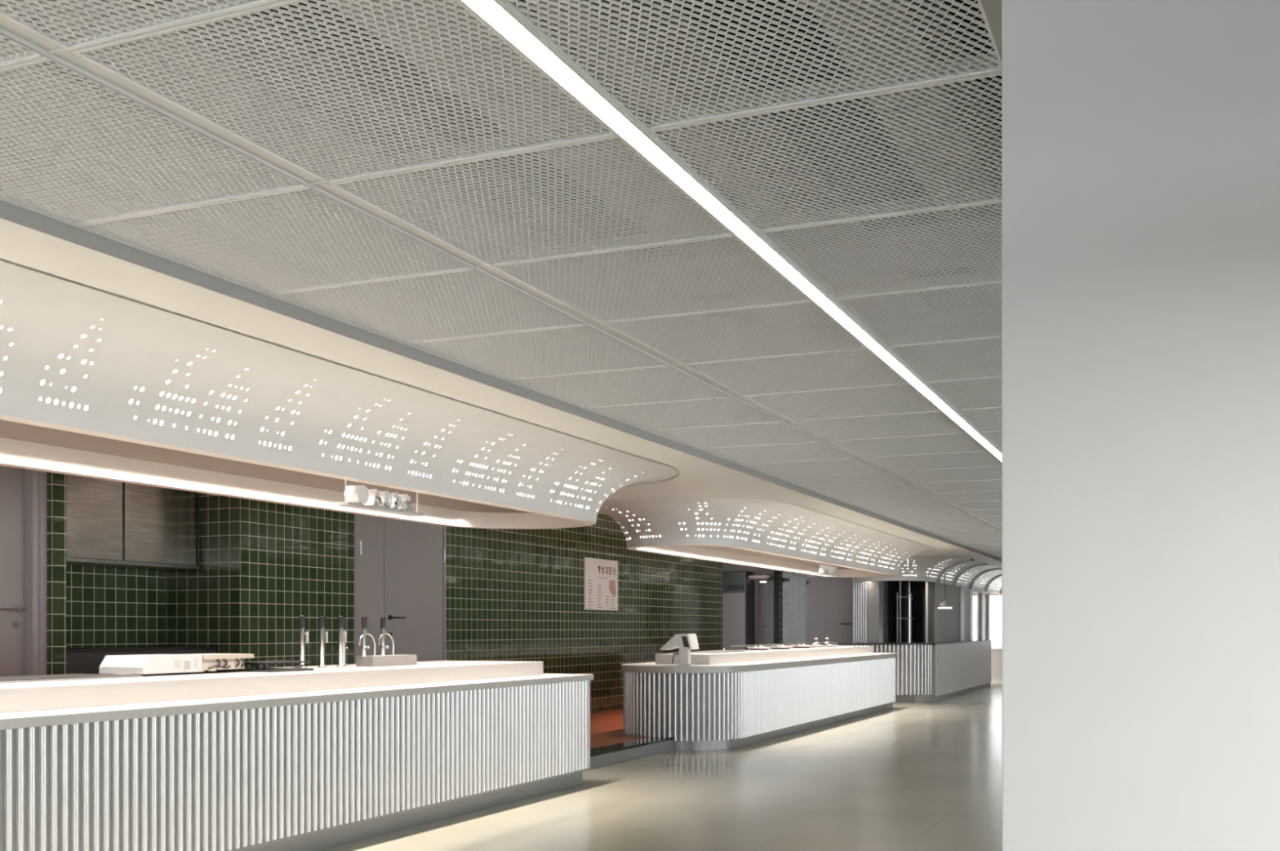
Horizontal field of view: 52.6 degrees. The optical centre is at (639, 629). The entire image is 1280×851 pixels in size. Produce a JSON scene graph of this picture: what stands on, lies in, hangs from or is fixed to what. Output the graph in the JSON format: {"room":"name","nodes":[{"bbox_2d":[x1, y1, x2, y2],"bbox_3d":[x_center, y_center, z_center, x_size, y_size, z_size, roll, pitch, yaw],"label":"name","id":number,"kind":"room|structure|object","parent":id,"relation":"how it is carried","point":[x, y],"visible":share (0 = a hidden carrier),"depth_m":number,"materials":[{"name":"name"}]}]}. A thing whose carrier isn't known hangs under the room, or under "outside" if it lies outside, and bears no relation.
{"room":"eatery","nodes":[
{"label":"eatery","id":0,"kind":"room"},
{"bbox_2d":[0,466,46,676],"bbox_3d":[-4.698,-0.080,9.053,0.145,2.480,1.208,0,0,23],"label":"door","id":1,"kind":"structure","parent":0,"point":[23,492],"depth_m":9.50,"materials":[{"name":"grey paint"}]},
{"bbox_2d":[46,471,66,675],"bbox_3d":[-4.691,-0.245,9.769,0.850,2.810,0.111,0,0,23],"label":"wall","id":2,"kind":"structure","parent":0,"point":[56,483],"depth_m":9.58,"materials":[{"name":"green tile"}]},
{"bbox_2d":[66,564,165,648],"bbox_3d":[-4.472,-0.245,11.543,0.149,2.810,3.860,0,0,23],"label":"wall","id":3,"kind":"structure","parent":0,"point":[107,606],"depth_m":11.19,"materials":[{"name":"green tile"}]},
{"bbox_2d":[66,475,199,570],"bbox_3d":[-4.496,-1.083,10.777,0.410,1.095,1.895,0,0,23],"label":"upper cabinet","id":4,"kind":"object","parent":3,"relation":"attached to","point":[110,523],"visible":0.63,"depth_m":10.84,"materials":[{"name":"grey metal"}]},
{"bbox_2d":[165,492,777,712],"bbox_3d":[-3.114,-0.245,13.429,0.850,2.810,28.200,0,0,23],"label":"wall","id":5,"kind":"structure","parent":0,"point":[513,595],"depth_m":15.17,"materials":[{"name":"green tile"}]},
{"bbox_2d":[354,514,446,664],"bbox_3d":[-2.547,-0.080,13.741,0.184,2.480,1.700,0,0,23],"label":"door","id":6,"kind":"structure","parent":5,"relation":"in","point":[400,566],"depth_m":13.71,"materials":[{"name":"grey paint"}]},
{"bbox_2d":[584,557,617,610],"bbox_3d":[-0.543,-0.627,18.290,0.022,0.721,1.094,0,0,23],"label":"menu board","id":7,"kind":"object","parent":5,"relation":"attached to","point":[601,575],"visible":1,"depth_m":18.26,"materials":[{"name":"white paper"}]},
{"bbox_2d":[608,580,616,596],"bbox_3d":[-0.397,-0.585,18.607,0.002,0.230,0.240,0,0,23],"label":"picture","id":8,"kind":"object","parent":7,"relation":"attached to","point":[612,584],"depth_m":18.61},
{"bbox_2d":[747,575,768,580],"bbox_3d":[2.337,-1.005,25.454,0.420,0.090,0.420,0,0,23],"label":"dome","id":9,"kind":"object","parent":5,"relation":"attached to","point":[751,577],"visible":1,"depth_m":25.30,"materials":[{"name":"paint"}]},
{"bbox_2d":[0,257,999,568],"bbox_3d":[2.066,-1.351,17.077,2.555,0.018,39.000,0,0,23],"label":"ceiling","id":10,"kind":"structure","parent":0,"point":[1,260],"depth_m":6.54,"materials":[{"name":"white paint"}]},
{"bbox_2d":[0,261,677,529],"bbox_3d":[-2.875,-1.123,6.272,2.425,0.447,12.954,0,0,23],"label":"canopy","id":11,"kind":"object","parent":10,"relation":"attached to","point":[94,384],"visible":0.97,"depth_m":7.09,"materials":[{"name":"white metal"}]},
{"bbox_2d":[336,479,423,516],"bbox_3d":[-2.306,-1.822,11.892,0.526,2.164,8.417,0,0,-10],"label":"hanging sign","id":12,"kind":"object","parent":11,"relation":"hanging from","point":[359,497],"visible":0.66,"depth_m":8.02,"materials":[{"name":"white"}]},
{"bbox_2d":[336,502,423,516],"bbox_3d":[-1.617,-0.749,8.110,0.090,0.018,0.817,0,0,23],"label":"shelf","id":13,"kind":"object","parent":12,"relation":"attached to","point":[381,507],"depth_m":8.07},
{"bbox_2d":[599,497,936,577],"bbox_3d":[2.265,-1.123,17.951,2.393,0.447,10.798,0,0,23],"label":"canopy","id":14,"kind":"object","parent":10,"relation":"attached to","point":[770,535],"visible":0.98,"depth_m":15.04,"materials":[{"name":"white metal"}]},
{"bbox_2d":[817,564,839,577],"bbox_3d":[2.597,-0.818,17.785,0.090,0.165,0.840,0,0,23],"label":"hanging sign","id":15,"kind":"object","parent":14,"relation":"hanging from","point":[827,571],"visible":1,"depth_m":17.65,"materials":[{"name":"white"}]},
{"bbox_2d":[817,573,839,577],"bbox_3d":[2.597,-0.744,17.785,0.090,0.018,0.840,0,0,23],"label":"shelf","id":16,"kind":"object","parent":15,"relation":"attached to","point":[833,575],"depth_m":17.79,"materials":[{"name":"white"}]},
{"bbox_2d":[855,555,1001,608],"bbox_3d":[7.112,-0.868,29.494,2.375,0.957,13.700,0,0,23],"label":"canopy","id":17,"kind":"object","parent":10,"relation":"attached to","point":[944,604],"depth_m":24.85,"materials":[{"name":"white metal"}]},
{"bbox_2d":[0,0,1001,559],"bbox_3d":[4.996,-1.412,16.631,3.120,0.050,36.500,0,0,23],"label":"ceiling","id":18,"kind":"structure","parent":0,"point":[865,442],"depth_m":4.25,"materials":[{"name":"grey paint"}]},
{"bbox_2d":[0,38,613,342],"bbox_3d":[3.570,-1.680,16.429,0.574,0.264,35.000,0,0,23],"label":"ventilation duct","id":19,"kind":"object","parent":18,"relation":"attached to","point":[5,38],"visible":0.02,"depth_m":4.24,"materials":[{"name":"grey metal"}]},
{"bbox_2d":[0,0,733,337],"bbox_3d":[4.135,-1.630,16.185,0.404,0.204,35.000,0,0,23],"label":"ventilation duct","id":20,"kind":"object","parent":18,"relation":"attached to","point":[41,2],"visible":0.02,"depth_m":3.92,"materials":[{"name":"grey metal"}]},
{"bbox_2d":[324,0,989,389],"bbox_3d":[4.952,-1.720,15.833,0.624,0.304,35.000,0,0,23],"label":"ventilation duct","id":21,"kind":"object","parent":18,"relation":"attached to","point":[375,1],"visible":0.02,"depth_m":3.90,"materials":[{"name":"grey metal"}]},
{"bbox_2d":[372,214,1001,317],"bbox_3d":[0.234,-1.518,5.545,3.040,0.035,0.530,0,0,23],"label":"ceiling panel","id":22,"kind":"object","parent":18,"relation":"attached to","point":[999,215],"depth_m":5.25,"materials":[{"name":"grey metal"}]},
{"bbox_2d":[457,0,1001,462],"bbox_3d":[5.396,-1.409,16.186,0.080,0.056,36.000,0,0,23],"label":"ceiling light","id":23,"kind":"object","parent":18,"relation":"attached to","point":[495,14],"visible":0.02,"depth_m":3.87,"materials":[{"name":"white plastic"}]},
{"bbox_2d":[608,305,1001,371],"bbox_3d":[0.893,-1.518,7.074,3.040,0.035,1.100,0,0,23],"label":"ceiling panel","id":24,"kind":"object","parent":18,"relation":"attached to","point":[996,305],"depth_m":6.54,"materials":[{"name":"grey metal"}]},
{"bbox_2d":[796,0,1001,304],"bbox_3d":[5.783,-1.760,15.475,0.254,0.304,35.000,0,0,23],"label":"ventilation duct","id":25,"kind":"object","parent":18,"relation":"attached to","point":[898,2],"visible":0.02,"depth_m":3.99,"materials":[{"name":"grey metal"}]},
{"bbox_2d":[0,217,1001,568],"bbox_3d":[2.452,-1.330,17.999,2.634,0.001,41.000,0,0,23],"label":"ceiling","id":26,"kind":"structure","parent":0,"point":[20,244],"depth_m":6.44,"materials":[{"name":"white paint"}]},
{"bbox_2d":[0,200,1001,561],"bbox_3d":[3.254,-1.374,16.565,0.023,0.086,39.000,0,0,23],"label":"trim","id":27,"kind":"structure","parent":26,"relation":"attached to","point":[9,212],"depth_m":5.83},
{"bbox_2d":[586,708,672,770],"bbox_3d":[-0.099,1.280,20.188,5.835,0.241,43.000,0,0,23],"label":"floor","id":28,"kind":"structure","parent":0,"point":[609,744],"depth_m":13.51,"materials":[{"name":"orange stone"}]},
{"bbox_2d":[66,646,217,674],"bbox_3d":[-4.401,0.657,10.745,0.610,1.005,1.890,0,0,23],"label":"range","id":29,"kind":"object","parent":28,"relation":"on","point":[85,660],"visible":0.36,"depth_m":10.34,"materials":[{"name":"grey metal"}]},
{"bbox_2d":[722,571,753,650],"bbox_3d":[1.703,0.005,26.081,1.080,2.310,0.510,0,0,23],"label":"fridge","id":30,"kind":"object","parent":28,"relation":"on","point":[737,588],"visible":0.38,"depth_m":25.76,"materials":[{"name":"grey metal"}]},
{"bbox_2d":[852,577,883,643],"bbox_3d":[4.401,-0.070,25.078,0.550,2.460,0.357,0,0,23],"label":"fluted column","id":31,"kind":"structure","parent":28,"relation":"on","point":[867,597],"depth_m":24.92,"materials":[{"name":"white metal"}]},
{"bbox_2d":[318,681,1001,850],"bbox_3d":[7.894,1.350,13.476,14.170,0.100,49.000,0,0,23],"label":"floor","id":32,"kind":"structure","parent":0,"point":[917,776],"depth_m":9.83,"materials":[{"name":"beige concrete"}]},
{"bbox_2d":[0,660,593,850],"bbox_3d":[-3.118,0.783,6.168,1.290,1.033,10.860,0,0,23],"label":"countertop","id":33,"kind":"structure","parent":32,"relation":"on","point":[317,759],"depth_m":7.25,"materials":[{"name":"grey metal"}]},
{"bbox_2d":[0,674,142,683],"bbox_3d":[-3.186,0.260,6.856,0.480,0.014,0.970,0,0,23],"label":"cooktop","id":34,"kind":"object","parent":33,"relation":"in","point":[15,679],"visible":1,"depth_m":6.84,"materials":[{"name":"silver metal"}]},
{"bbox_2d":[98,653,253,676],"bbox_3d":[-2.754,0.209,7.764,0.355,0.115,0.920,0,0,23],"label":"countertop appliance","id":35,"kind":"object","parent":33,"relation":"on","point":[141,664],"visible":0.98,"depth_m":7.48,"materials":[{"name":"white plastic"}]},
{"bbox_2d":[173,659,197,669],"bbox_3d":[-2.663,0.208,7.589,0.002,0.057,0.190,0,0,23],"label":"print","id":36,"kind":"object","parent":35,"relation":"attached to","point":[178,664],"depth_m":7.59},
{"bbox_2d":[216,660,313,672],"bbox_3d":[-2.376,0.238,8.320,0.450,0.058,0.500,0,0,23],"label":"tray","id":37,"kind":"object","parent":33,"relation":"on","point":[259,668],"visible":0.9,"depth_m":8.19,"materials":[{"name":"metal"}]},
{"bbox_2d":[299,616,308,668],"bbox_3d":[-2.299,0.088,8.814,0.060,0.358,0.064,0,0,23],"label":"tap","id":38,"kind":"object","parent":33,"relation":"on","point":[302,619],"visible":0.95,"depth_m":8.80,"materials":[{"name":"silver metal"}]},
{"bbox_2d":[317,616,328,667],"bbox_3d":[-2.214,0.088,9.011,0.060,0.358,0.064,0,0,23],"label":"tap","id":39,"kind":"object","parent":33,"relation":"on","point":[322,619],"visible":1,"depth_m":9.00,"materials":[{"name":"silver metal"}]},
{"bbox_2d":[336,616,346,666],"bbox_3d":[-2.129,0.088,9.209,0.060,0.358,0.064,0,0,23],"label":"tap","id":40,"kind":"object","parent":33,"relation":"on","point":[340,619],"visible":0.99,"depth_m":9.19,"materials":[{"name":"silver metal"}]},
{"bbox_2d":[342,617,347,666],"bbox_3d":[-2.163,0.093,9.428,0.060,0.347,0.060,0,0,23],"label":"tap","id":41,"kind":"object","parent":33,"relation":"on","point":[344,647],"visible":0.44,"depth_m":9.41,"materials":[{"name":"silver metal"}]},
{"bbox_2d":[358,617,375,656],"bbox_3d":[-2.012,0.088,9.454,0.061,0.358,0.205,0,0,23],"label":"tap","id":42,"kind":"object","parent":33,"relation":"on","point":[364,620],"visible":0.84,"depth_m":9.43,"materials":[{"name":"silver metal"}]},
{"bbox_2d":[377,617,394,655],"bbox_3d":[-1.920,0.088,9.691,0.061,0.358,0.205,0,0,23],"label":"tap","id":43,"kind":"object","parent":33,"relation":"on","point":[383,620],"visible":0.86,"depth_m":9.67,"materials":[{"name":"silver metal"}]},
{"bbox_2d":[355,654,416,666],"bbox_3d":[-1.844,0.230,9.438,0.142,0.075,0.565,0,0,23],"label":"box","id":44,"kind":"object","parent":33,"relation":"on","point":[395,660],"visible":1,"depth_m":9.32,"materials":[{"name":"silver metal"}]},
{"bbox_2d":[621,645,897,750],"bbox_3d":[1.918,0.791,17.756,1.425,1.018,8.570,0,0,23],"label":"counter","id":45,"kind":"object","parent":32,"relation":"on","point":[731,700],"depth_m":14.61,"materials":[{"name":"grey metal"}]},
{"bbox_2d":[659,634,698,666],"bbox_3d":[0.428,0.224,14.079,0.370,0.342,0.242,0,0,23],"label":"payment terminal","id":46,"kind":"object","parent":45,"relation":"on","point":[685,642],"visible":1,"depth_m":13.99,"materials":[{"name":"white plastic"}]},
{"bbox_2d":[690,648,747,653],"bbox_3d":[0.968,0.264,15.863,0.380,0.036,1.100,0,0,23],"label":"steel tray","id":47,"kind":"object","parent":45,"relation":"on","point":[723,651],"visible":0.88,"depth_m":15.51,"materials":[{"name":"silver metal"}]},
{"bbox_2d":[746,645,773,650],"bbox_3d":[1.602,0.249,17.332,0.351,0.066,0.330,0,0,23],"label":"steel pan","id":48,"kind":"object","parent":45,"relation":"on","point":[749,647],"visible":1,"depth_m":17.23,"materials":[{"name":"silver metal"}]},
{"bbox_2d":[655,645,871,665],"bbox_3d":[2.014,0.338,18.025,0.650,0.112,7.800,0,0,23],"label":"countertop","id":49,"kind":"structure","parent":45,"relation":"on","point":[706,659],"depth_m":16.13,"materials":[{"name":"white stone"}]},
{"bbox_2d":[730,643,805,650],"bbox_3d":[2.059,0.247,18.931,0.015,0.070,4.400,0,0,23],"label":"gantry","id":50,"kind":"object","parent":45,"relation":"on","point":[737,646],"visible":0.45,"depth_m":18.04,"materials":[{"name":"silver metal"}]},
{"bbox_2d":[768,644,795,649],"bbox_3d":[1.998,0.249,18.250,0.351,0.066,0.330,0,0,23],"label":"steel pan","id":51,"kind":"object","parent":45,"relation":"on","point":[775,646],"visible":0.95,"depth_m":18.14,"materials":[{"name":"silver metal"}]},
{"bbox_2d":[791,644,815,648],"bbox_3d":[2.413,0.249,19.214,0.351,0.066,0.330,0,0,23],"label":"steel pan","id":52,"kind":"object","parent":45,"relation":"on","point":[797,646],"visible":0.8,"depth_m":19.10,"materials":[{"name":"silver metal"}]},
{"bbox_2d":[805,638,826,647],"bbox_3d":[2.722,0.209,20.007,0.344,0.145,0.344,0,0,23],"label":"lidded pot","id":53,"kind":"object","parent":45,"relation":"on","point":[818,644],"visible":0.83,"depth_m":19.88,"materials":[{"name":"silver metal"}]},
{"bbox_2d":[821,637,837,647],"bbox_3d":[2.979,0.209,20.604,0.344,0.145,0.344,0,0,23],"label":"lidded pot","id":54,"kind":"object","parent":45,"relation":"on","point":[829,644],"visible":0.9,"depth_m":20.47,"materials":[{"name":"silver metal"}]},
{"bbox_2d":[837,640,995,702],"bbox_3d":[5.925,0.780,26.782,1.680,1.040,8.120,0,0,23],"label":"counter","id":55,"kind":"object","parent":32,"relation":"on","point":[936,671],"depth_m":23.50,"materials":[{"name":"grey paint"}]},
{"bbox_2d":[837,640,995,644],"bbox_3d":[5.925,0.270,26.782,1.680,0.020,8.120,0,0,23],"label":"countertop","id":56,"kind":"structure","parent":55,"relation":"on","point":[967,642],"depth_m":23.42,"materials":[{"name":"grey stone"}]},
{"bbox_2d":[991,647,1001,681],"bbox_3d":[8.807,0.885,32.684,1.140,0.830,1.040,0,0,23],"label":"base cabinet","id":57,"kind":"object","parent":32,"relation":"on","point":[996,652],"visible":0.07,"depth_m":32.13,"materials":[{"name":"grey paint"}]},
{"bbox_2d":[991,647,1001,649],"bbox_3d":[8.807,0.485,32.684,1.140,0.030,1.040,0,0,23],"label":"countertop","id":58,"kind":"structure","parent":57,"relation":"on","point":[992,648],"depth_m":32.13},
{"bbox_2d":[722,563,884,648],"bbox_3d":[2.740,-0.245,26.124,6.350,2.810,0.150,0,0,23],"label":"wall","id":59,"kind":"structure","parent":0,"point":[791,586],"depth_m":25.93,"materials":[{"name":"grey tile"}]},
{"bbox_2d":[754,581,766,644],"bbox_3d":[2.506,0.095,26.083,0.387,2.130,0.112,0,0,23],"label":"door","id":60,"kind":"structure","parent":59,"relation":"in","point":[760,588],"depth_m":26.10,"materials":[{"name":"grey paint"}]},
{"bbox_2d":[805,577,852,643],"bbox_3d":[3.780,0.065,25.599,1.003,2.190,0.192,0,0,23],"label":"door","id":61,"kind":"structure","parent":59,"relation":"in","point":[828,600],"depth_m":25.58,"materials":[{"name":"grey paint"}]},
{"bbox_2d":[884,581,933,643],"bbox_3d":[5.201,-0.315,25.014,0.950,1.430,0.100,0,0,23],"label":"window","id":62,"kind":"structure","parent":59,"relation":"in","point":[931,588],"depth_m":25.05,"materials":[{"name":"black glass"}]},
{"bbox_2d":[811,644,826,647],"bbox_3d":[2.722,0.257,20.007,0.340,0.050,0.340,0,0,23],"label":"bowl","id":63,"kind":"object","parent":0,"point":[816,645],"depth_m":19.85,"materials":[{"name":"white ceramic"}]},
{"bbox_2d":[826,644,837,647],"bbox_3d":[2.979,0.257,20.604,0.340,0.050,0.340,0,0,23],"label":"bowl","id":64,"kind":"object","parent":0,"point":[828,645],"depth_m":20.45,"materials":[{"name":"white ceramic"}]},
{"bbox_2d":[888,581,925,643],"bbox_3d":[5.582,-0.320,26.124,0.810,1.440,2.200,0,0,23],"label":"wall","id":65,"kind":"structure","parent":0,"point":[917,588],"depth_m":26.78,"materials":[{"name":"paint"}]},
{"bbox_2d":[896,592,923,643],"bbox_3d":[5.435,-0.180,25.554,0.754,1.080,0.239,0,0,-9],"label":"wire rack","id":66,"kind":"object","parent":65,"relation":"on","point":[897,597],"visible":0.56,"depth_m":25.46,"materials":[{"name":"silver metal"}]},
{"bbox_2d":[925,582,959,643],"bbox_3d":[6.151,-0.175,26.206,0.150,2.950,3.000,0,0,23],"label":"wall","id":67,"kind":"structure","parent":0,"point":[946,627],"depth_m":25.92,"materials":[{"name":"grey paint"}]},
{"bbox_2d":[960,582,989,641],"bbox_3d":[7.588,-0.225,29.452,0.140,1.850,4.100,0,0,23],"label":"window","id":68,"kind":"structure","parent":67,"relation":"in","point":[974,603],"depth_m":29.65,"materials":[{"name":"glass"}]},
{"bbox_2d":[964,591,968,641],"bbox_3d":[7.084,-0.280,28.308,0.080,1.160,0.900,0,0,23],"label":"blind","id":69,"kind":"object","parent":68,"relation":"attached to","point":[966,593],"depth_m":28.36,"materials":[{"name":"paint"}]},
{"bbox_2d":[1001,0,1279,850],"bbox_3d":[1.986,-0.400,2.111,2.624,3.400,0.650,0,0,23],"label":"wall","id":70,"kind":"structure","parent":0,"point":[1140,139],"depth_m":2.24,"materials":[{"name":"grey paint"}]},
{"bbox_2d":[980,0,1001,60],"bbox_3d":[6.187,-1.738,15.301,0.110,0.763,39.000,0,0,23],"label":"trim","id":71,"kind":"structure","parent":70,"relation":"attached to","point":[992,8],"depth_m":2.87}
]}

